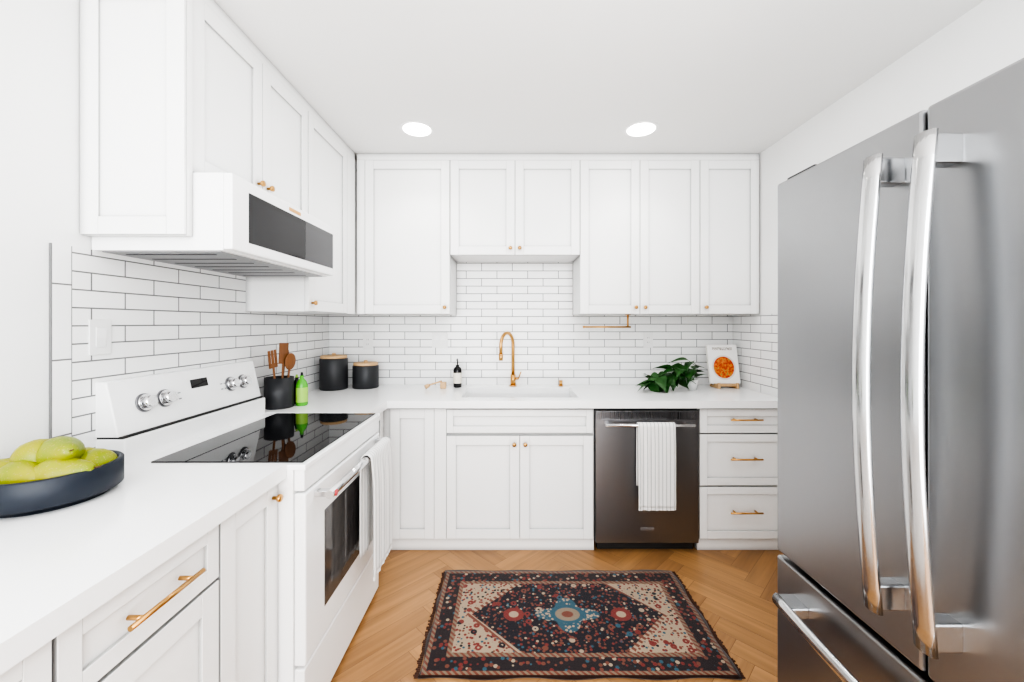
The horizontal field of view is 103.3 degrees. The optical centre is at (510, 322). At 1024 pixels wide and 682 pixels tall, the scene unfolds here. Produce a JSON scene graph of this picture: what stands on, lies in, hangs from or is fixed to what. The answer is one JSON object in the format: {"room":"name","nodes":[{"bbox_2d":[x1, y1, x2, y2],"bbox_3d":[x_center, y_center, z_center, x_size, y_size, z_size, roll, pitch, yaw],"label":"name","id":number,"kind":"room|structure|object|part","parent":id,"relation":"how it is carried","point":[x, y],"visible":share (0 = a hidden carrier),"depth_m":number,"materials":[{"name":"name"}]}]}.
{"room":"kitchen","nodes":[
{"label":"kitchen","id":0,"kind":"room"},
{"bbox_2d":[0,0,327,458],"bbox_3d":[-1.420,0.119,0.740,0.100,2.515,4.600,0,0,0],"label":"wall","id":1,"kind":"structure","parent":0,"point":[39,126],"depth_m":1.16,"materials":[{"name":"white paint"}]},
{"bbox_2d":[49,243,328,447],"bbox_3d":[-1.366,0.112,2.120,0.008,0.699,1.840,0,0,0],"label":"tile","id":2,"kind":"structure","parent":1,"relation":"attached to","point":[164,317],"depth_m":1.51,"materials":[{"name":"white tile"}]},
{"bbox_2d":[88,320,110,355],"bbox_3d":[-1.358,0.047,1.340,0.008,0.116,0.072,0,0,0],"label":"light switch","id":3,"kind":"object","parent":2,"relation":"attached to","point":[99,337],"visible":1,"depth_m":1.33,"materials":[{"name":"white plastic"}]},
{"bbox_2d":[80,0,311,215],"bbox_3d":[-1.204,-0.815,1.697,0.328,0.643,0.761,0,0,0],"label":"upper cabinet","id":4,"kind":"object","parent":1,"relation":"attached to","point":[175,95],"depth_m":1.29,"materials":[{"name":"white paint"}]},
{"bbox_2d":[92,172,332,276],"bbox_3d":[-1.137,-0.362,1.697,0.461,0.258,0.756,0,0,0],"label":"range hood","id":5,"kind":"object","parent":4,"relation":"attached to","point":[243,227],"visible":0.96,"depth_m":1.43,"materials":[{"name":"white metal"}]},
{"bbox_2d":[246,107,351,313],"bbox_3d":[-1.204,-0.598,2.295,0.328,1.076,0.554,0,0,0],"label":"upper cabinet","id":6,"kind":"object","parent":1,"relation":"attached to","point":[331,156],"depth_m":2.30,"materials":[{"name":"white paint"}]},
{"bbox_2d":[352,151,354,313],"bbox_3d":[-1.204,-0.598,2.611,0.328,1.076,0.194,0,0,0],"label":"upper cabinet","id":7,"kind":"object","parent":1,"relation":"attached to","point":[353,154],"depth_m":2.67,"materials":[{"name":"white paint"}]},
{"bbox_2d":[328,171,572,314],"bbox_3d":[0.150,0.119,3.090,3.240,2.515,0.100,0,0,0],"label":"wall","id":8,"kind":"structure","parent":0,"point":[356,260],"depth_m":3.04,"materials":[{"name":"white paint"}]},
{"bbox_2d":[357,154,464,314],"bbox_3d":[-0.691,-0.598,2.870,0.683,1.076,0.320,0,0,0],"label":"upper cabinet","id":9,"kind":"object","parent":8,"relation":"attached to","point":[409,205],"depth_m":2.72,"materials":[{"name":"white paint"}]},
{"bbox_2d":[461,154,580,261],"bbox_3d":[0.027,-0.795,2.870,0.868,0.681,0.320,0,0,0],"label":"upper cabinet","id":10,"kind":"object","parent":8,"relation":"attached to","point":[515,207],"depth_m":2.72,"materials":[{"name":"white paint"}]},
{"bbox_2d":[329,262,732,384],"bbox_3d":[0.150,0.004,3.036,3.022,0.915,0.008,0,0,0],"label":"tile","id":11,"kind":"structure","parent":8,"relation":"attached to","point":[527,306],"depth_m":3.03,"materials":[{"name":"white tile"}]},
{"bbox_2d":[363,334,372,349],"bbox_3d":[-1.070,0.141,3.028,0.072,0.116,0.007,0,0,0],"label":"electrical outlet","id":12,"kind":"object","parent":11,"relation":"attached to","point":[367,341],"visible":1,"depth_m":3.03,"materials":[{"name":"white plastic"}]},
{"bbox_2d":[432,332,447,347],"bbox_3d":[-0.532,0.127,3.028,0.118,0.116,0.008,0,0,0],"label":"double light switch","id":13,"kind":"object","parent":11,"relation":"attached to","point":[439,339],"visible":1,"depth_m":3.03,"materials":[{"name":"white plastic"}]},
{"bbox_2d":[643,332,652,347],"bbox_3d":[1.025,0.127,3.028,0.072,0.116,0.007,0,0,0],"label":"electrical outlet","id":14,"kind":"object","parent":11,"relation":"attached to","point":[647,339],"visible":1,"depth_m":3.03,"materials":[{"name":"white plastic"}]},
{"bbox_2d":[565,154,712,327],"bbox_3d":[0.864,-0.549,2.870,0.921,1.173,0.320,0,0,0],"label":"upper cabinet","id":15,"kind":"object","parent":8,"relation":"attached to","point":[651,234],"depth_m":2.72,"materials":[{"name":"white paint"}]},
{"bbox_3d":[0.675,-0.011,2.860,0.339,0.096,0.040,0,0,0],"label":"paper towel mount rail","id":16,"kind":"part","parent":15,"relation":"part of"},
{"bbox_2d":[713,154,759,314],"bbox_3d":[1.436,-0.598,2.870,0.460,1.076,0.320,0,0,0],"label":"upper cabinet","id":17,"kind":"object","parent":8,"relation":"attached to","point":[735,176],"depth_m":2.72,"materials":[{"name":"white paint"}]},
{"bbox_2d":[331,540,783,681],"bbox_3d":[0.150,1.417,0.740,3.440,0.080,4.800,0,0,0],"label":"floor","id":18,"kind":"structure","parent":0,"point":[731,592],"depth_m":2.04,"materials":[{"name":"brown wood"}]},
{"bbox_2d":[0,601,107,681],"bbox_3d":[-1.064,0.943,0.484,0.608,0.868,0.505,0,0,0],"label":"base cabinet","id":19,"kind":"object","parent":18,"relation":"on","point":[79,653],"depth_m":0.70,"materials":[{"name":"white paint"}]},
{"bbox_2d":[108,508,243,681],"bbox_3d":[-1.064,0.943,0.867,0.608,0.868,0.505,0,0,0],"label":"base cabinet","id":20,"kind":"object","parent":18,"relation":"on","point":[204,608],"depth_m":0.96,"materials":[{"name":"white paint"}]},
{"bbox_2d":[0,464,285,674],"bbox_3d":[-1.051,0.484,0.183,0.633,0.045,2.285,0,0,0],"label":"countertop","id":21,"kind":"structure","parent":20,"relation":"on","point":[63,569],"depth_m":0.87,"materials":[{"name":"white stone"}]},
{"bbox_2d":[0,436,123,517],"bbox_3d":[-1.207,0.381,1.070,0.286,0.162,0.276,0,0,0],"label":"fruit bowl","id":22,"kind":"object","parent":21,"relation":"on","point":[37,476],"visible":1,"depth_m":1.01,"materials":[{"name":"black ceramic"}]},
{"bbox_2d":[96,361,391,681],"bbox_3d":[-0.973,0.786,1.708,0.786,1.182,0.762,0,0,0],"label":"range","id":23,"kind":"object","parent":18,"relation":"on","point":[335,521],"visible":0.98,"depth_m":1.53,"materials":[{"name":"white metal"}]},
{"bbox_2d":[359,436,391,581],"bbox_3d":[-0.614,0.831,1.863,0.068,0.540,0.273,0,0,0],"label":"towel","id":24,"kind":"object","parent":23,"relation":"hanging from","point":[376,477],"depth_m":1.81,"materials":[{"name":"white fabric"}]},
{"bbox_2d":[244,484,282,681],"bbox_3d":[-1.064,0.943,1.161,0.608,0.868,0.327,0,0,0],"label":"base cabinet","id":25,"kind":"object","parent":18,"relation":"on","point":[260,515],"depth_m":1.25,"materials":[{"name":"white paint"}]},
{"bbox_2d":[376,412,382,437],"bbox_3d":[-1.064,0.943,2.270,0.608,0.868,0.356,0,0,0],"label":"base cabinet","id":26,"kind":"object","parent":18,"relation":"on","point":[380,431],"depth_m":2.38,"materials":[{"name":"white paint"}]},
{"bbox_2d":[265,397,395,412],"bbox_3d":[-1.038,0.484,2.246,0.660,0.045,0.309,0,0,0],"label":"countertop","id":27,"kind":"structure","parent":26,"relation":"on","point":[315,404],"depth_m":2.27,"materials":[{"name":"white stone"}]},
{"bbox_2d":[264,343,295,409],"bbox_3d":[-1.270,0.285,2.224,0.144,0.353,0.182,0,0,0],"label":"utensil crock","id":28,"kind":"object","parent":27,"relation":"on","point":[278,392],"visible":1,"depth_m":2.17,"materials":[{"name":"grey ceramic"}]},
{"bbox_2d":[294,372,307,405],"bbox_3d":[-1.205,0.369,2.305,0.147,0.185,0.062,0,0,45],"label":"soap bottle","id":29,"kind":"object","parent":27,"relation":"on","point":[300,391],"visible":0.94,"depth_m":2.26,"materials":[{"name":"green plastic"}]},
{"bbox_2d":[308,385,777,407],"bbox_3d":[0.150,0.484,2.722,3.036,0.045,0.633,0,0,0],"label":"countertop","id":30,"kind":"structure","parent":26,"relation":"on","point":[407,396],"depth_m":2.55,"materials":[{"name":"white stone"}]},
{"bbox_2d":[319,353,347,390],"bbox_3d":[-1.242,0.335,2.840,0.184,0.252,0.184,0,0,0],"label":"canister","id":31,"kind":"object","parent":30,"relation":"on","point":[333,371],"visible":1,"depth_m":2.76,"materials":[{"name":"grey ceramic"}]},
{"bbox_2d":[352,360,378,388],"bbox_3d":[-1.040,0.363,2.900,0.178,0.197,0.178,0,0,0],"label":"canister","id":32,"kind":"object","parent":30,"relation":"on","point":[365,374],"visible":1,"depth_m":2.83,"materials":[{"name":"grey ceramic"}]},
{"bbox_2d":[424,380,446,388],"bbox_3d":[-0.531,0.432,2.834,0.145,0.058,0.091,0,0,0],"label":"dish brush","id":33,"kind":"object","parent":30,"relation":"on","point":[443,385],"visible":0.98,"depth_m":2.84,"materials":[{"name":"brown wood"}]},
{"bbox_2d":[453,358,461,387],"bbox_3d":[-0.385,0.358,2.912,0.061,0.208,0.066,0,0,0],"label":"soap dispenser","id":34,"kind":"object","parent":30,"relation":"on","point":[457,376],"visible":1,"depth_m":2.89,"materials":[{"name":"black"}]},
{"bbox_2d":[499,331,520,386],"bbox_3d":[-0.004,0.261,2.898,0.162,0.402,0.188,0,0,0],"label":"faucet","id":35,"kind":"object","parent":30,"relation":"on","point":[513,378],"visible":1,"depth_m":2.95,"materials":[{"name":"gold metal"}]},
{"bbox_2d":[465,394,572,397],"bbox_3d":[0.055,0.616,2.710,0.754,0.216,0.424,0,0,0],"label":"sink basin","id":36,"kind":"object","parent":30,"relation":"in","point":[518,396],"visible":0.04,"depth_m":2.91,"materials":[{"name":"white ceramic"}]},
{"bbox_2d":[635,357,704,392],"bbox_3d":[1.088,0.349,2.803,0.516,0.224,0.350,0,0,0],"label":"pothos plant","id":37,"kind":"object","parent":30,"relation":"on","point":[680,374],"visible":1,"depth_m":2.75,"materials":[{"name":"green plant"}]},
{"bbox_2d":[705,345,740,388],"bbox_3d":[1.525,0.309,2.897,0.214,0.304,0.125,0,0,0],"label":"cookbook stand","id":38,"kind":"object","parent":30,"relation":"on","point":[722,365],"visible":1,"depth_m":2.90,"materials":[{"name":"white paper"}]},
{"bbox_2d":[383,408,402,549],"bbox_3d":[-1.018,0.943,2.734,0.700,0.868,0.608,0,0,0],"label":"base cabinet","id":39,"kind":"object","parent":18,"relation":"on","point":[392,417],"depth_m":2.43,"materials":[{"name":"white paint"}]},
{"bbox_2d":[403,408,470,549],"bbox_3d":[-0.527,0.943,2.734,0.395,0.868,0.608,0,0,0],"label":"base cabinet","id":40,"kind":"object","parent":18,"relation":"on","point":[431,436],"depth_m":2.43,"materials":[{"name":"white paint"}]},
{"bbox_2d":[459,420,593,549],"bbox_3d":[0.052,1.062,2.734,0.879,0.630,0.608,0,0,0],"label":"base cabinet","id":41,"kind":"object","parent":18,"relation":"on","point":[492,478],"depth_m":2.44,"materials":[{"name":"white paint"}]},
{"bbox_2d":[413,570,745,679],"bbox_3d":[0.265,1.372,1.903,1.294,0.010,0.685,0,0,0],"label":"rug","id":42,"kind":"object","parent":18,"relation":"on","point":[581,624],"visible":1,"depth_m":1.81,"materials":[{"name":"fabric"}]},
{"bbox_2d":[594,408,698,548],"bbox_3d":[0.816,0.943,2.684,0.623,0.863,0.688,0,0,0],"label":"dishwasher","id":43,"kind":"object","parent":18,"relation":"on","point":[646,478],"visible":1,"depth_m":2.42,"materials":[{"name":"grey metal"}]},
{"bbox_2d":[636,422,676,510],"bbox_3d":[0.849,0.834,2.368,0.220,0.504,0.055,0,0,0],"label":"dish towel","id":44,"kind":"object","parent":43,"relation":"hanging from","point":[655,441],"depth_m":2.35,"materials":[{"name":"white fabric"}]},
{"bbox_2d":[695,408,777,549],"bbox_3d":[1.398,0.943,2.734,0.539,0.868,0.608,0,0,0],"label":"base cabinet","id":45,"kind":"object","parent":18,"relation":"on","point":[738,447],"depth_m":2.44,"materials":[{"name":"white paint"}]},
{"bbox_2d":[772,58,1023,681],"bbox_3d":[1.170,0.486,0.739,0.994,1.782,0.830,0,0,0],"label":"refrigerator","id":46,"kind":"object","parent":18,"relation":"on","point":[901,396],"visible":1,"depth_m":0.74,"materials":[{"name":"grey metal"}]},
{"bbox_2d":[214,0,983,170],"bbox_3d":[0.150,-1.178,0.740,3.440,0.080,4.800,0,0,0],"label":"ceiling","id":47,"kind":"structure","parent":0,"point":[583,76],"depth_m":1.78,"materials":[{"name":"white paint"}]},
{"bbox_2d":[400,121,433,136],"bbox_3d":[-0.551,-1.135,2.376,0.196,0.006,0.196,0,0,0],"label":"recessed light","id":48,"kind":"object","parent":47,"relation":"in","point":[416,128],"visible":1,"depth_m":2.37,"materials":[{"name":"white"}]},
{"bbox_2d":[624,121,658,136],"bbox_3d":[0.763,-1.135,2.376,0.196,0.006,0.196,0,0,0],"label":"recessed light","id":49,"kind":"object","parent":47,"relation":"in","point":[641,128],"visible":1,"depth_m":2.37,"materials":[{"name":"white"}]},
{"bbox_2d":[747,0,1023,314],"bbox_3d":[1.720,0.119,0.740,0.100,2.515,4.600,0,0,0],"label":"wall","id":50,"kind":"structure","parent":0,"point":[981,40],"depth_m":1.78,"materials":[{"name":"white paint"}]},
{"bbox_2d":[733,314,777,396],"bbox_3d":[1.666,0.201,2.710,0.008,0.520,0.660,0,0,0],"label":"tile","id":51,"kind":"structure","parent":50,"relation":"attached to","point":[755,339],"depth_m":2.73,"materials":[{"name":"white tile"}]}
]}

